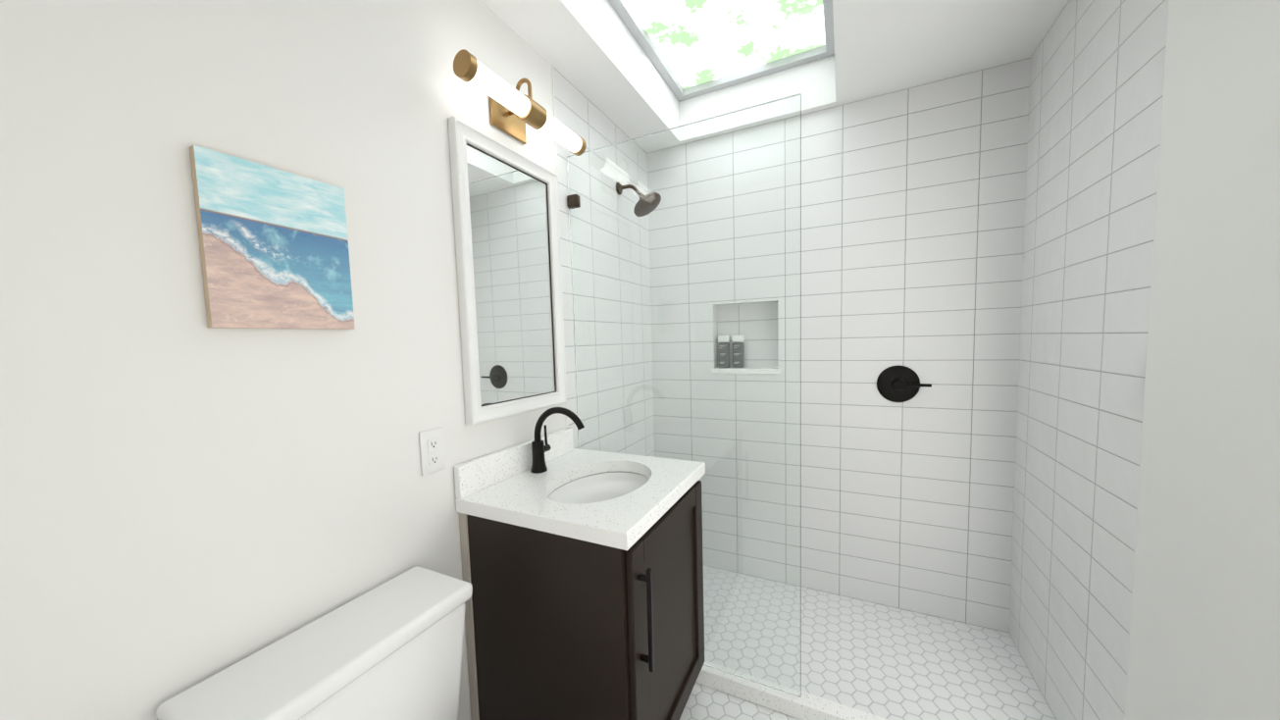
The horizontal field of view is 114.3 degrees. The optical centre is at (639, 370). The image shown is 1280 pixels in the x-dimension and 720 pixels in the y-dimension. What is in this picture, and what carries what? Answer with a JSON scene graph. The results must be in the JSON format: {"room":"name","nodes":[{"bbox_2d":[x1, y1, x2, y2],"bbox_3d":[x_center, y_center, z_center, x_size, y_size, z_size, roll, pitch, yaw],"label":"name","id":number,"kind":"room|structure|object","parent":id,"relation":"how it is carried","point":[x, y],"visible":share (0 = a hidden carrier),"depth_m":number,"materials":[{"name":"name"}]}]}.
{"room":"bathroom","nodes":[
{"label":"bathroom","id":0,"kind":"room"},
{"bbox_2d":[0,0,630,719],"bbox_3d":[-0.508,0.034,1.369,0.154,2.310,2.630,0,5,26],"label":"wall","id":1,"kind":"structure","parent":0,"point":[188,498],"depth_m":0.72,"materials":[{"name":"white paint"}]},
{"bbox_2d":[189,144,355,329],"bbox_3d":[-0.693,-0.234,0.802,0.017,0.302,0.230,0,5,26],"label":"seascape painting","id":2,"kind":"object","parent":1,"relation":"attached to","point":[274,247],"visible":1,"depth_m":0.78,"materials":[{"name":"blue fabric"}]},
{"bbox_2d":[418,427,445,475],"bbox_3d":[-0.553,0.214,1.105,0.008,0.116,0.070,0,5,26],"label":"outlet","id":3,"kind":"object","parent":1,"relation":"attached to","point":[432,448],"visible":1,"depth_m":1.10,"materials":[{"name":"white plastic"}]},
{"bbox_2d":[447,116,566,425],"bbox_3d":[-0.406,-0.288,1.373,0.028,0.859,0.460,0,5,26],"label":"vanity mirror","id":4,"kind":"object","parent":1,"relation":"attached to","point":[505,199],"visible":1,"depth_m":1.33,"materials":[{"name":"white mirror"}]},
{"bbox_2d":[453,49,586,155],"bbox_3d":[-0.373,-0.845,1.311,0.133,0.154,0.527,0,5,26],"label":"sconce","id":5,"kind":"object","parent":1,"relation":"attached to","point":[513,111],"visible":1,"depth_m":1.27,"materials":[{"name":"white glass"}]},
{"bbox_2d":[480,0,1069,139],"bbox_3d":[0.248,-1.226,0.885,1.920,0.230,2.630,0,5,26],"label":"ceiling","id":6,"kind":"structure","parent":0,"point":[592,52],"depth_m":1.53,"materials":[{"name":"white paint"}]},
{"bbox_2d":[608,0,834,101],"bbox_3d":[0.290,-1.377,1.489,0.800,0.042,1.170,0,5,26],"label":"skylight window","id":7,"kind":"structure","parent":6,"relation":"in","point":[691,48],"depth_m":1.74,"materials":[{"name":"grey"}]},
{"bbox_2d":[679,586,1056,719],"bbox_3d":[0.317,1.212,1.064,1.920,0.160,2.630,0,5,26],"label":"floor","id":8,"kind":"structure","parent":0,"point":[863,660],"depth_m":1.53,"materials":[{"name":"tile"}]},
{"bbox_2d":[155,565,472,719],"bbox_3d":[-0.342,0.873,0.726,0.713,0.722,0.455,0,5,26],"label":"toilet","id":9,"kind":"object","parent":8,"relation":"on","point":[391,649],"visible":1,"depth_m":0.79,"materials":[{"name":"white ceramic"}]},
{"bbox_2d":[454,427,705,719],"bbox_3d":[-0.125,0.715,1.328,0.581,0.937,0.580,0,5,26],"label":"bathroom vanity","id":10,"kind":"object","parent":8,"relation":"on","point":[583,572],"visible":0.98,"depth_m":1.12,"materials":[{"name":"black wood"}]},
{"bbox_2d":[530,407,584,473],"bbox_3d":[-0.265,0.226,1.366,0.217,0.223,0.084,0,5,26],"label":"faucet","id":11,"kind":"object","parent":10,"relation":"on","point":[539,448],"visible":1,"depth_m":1.37,"materials":[{"name":"black metal"}]},
{"bbox_2d":[566,93,801,697],"bbox_3d":[0.128,0.127,1.516,0.865,1.946,0.032,0,5,26],"label":"glass panel","id":12,"kind":"object","parent":8,"relation":"on","point":[686,251],"visible":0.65,"depth_m":1.44,"materials":[{"name":"clear glass"}]},
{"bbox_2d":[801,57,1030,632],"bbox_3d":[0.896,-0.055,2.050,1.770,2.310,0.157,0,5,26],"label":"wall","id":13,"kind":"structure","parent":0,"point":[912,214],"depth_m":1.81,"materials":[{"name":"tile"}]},
{"bbox_2d":[876,365,931,402],"bbox_3d":[1.160,0.060,1.819,0.201,0.166,0.054,0,5,26],"label":"shower valve","id":14,"kind":"object","parent":13,"relation":"attached to","point":[898,384],"visible":1,"depth_m":1.84,"materials":[{"name":"black metal"}]},
{"bbox_2d":[1008,0,1279,719],"bbox_3d":[1.077,0.047,0.587,0.150,2.310,2.330,0,5,26],"label":"wall","id":15,"kind":"structure","parent":0,"point":[1145,575],"depth_m":0.94,"materials":[{"name":"white paint"}]}
]}

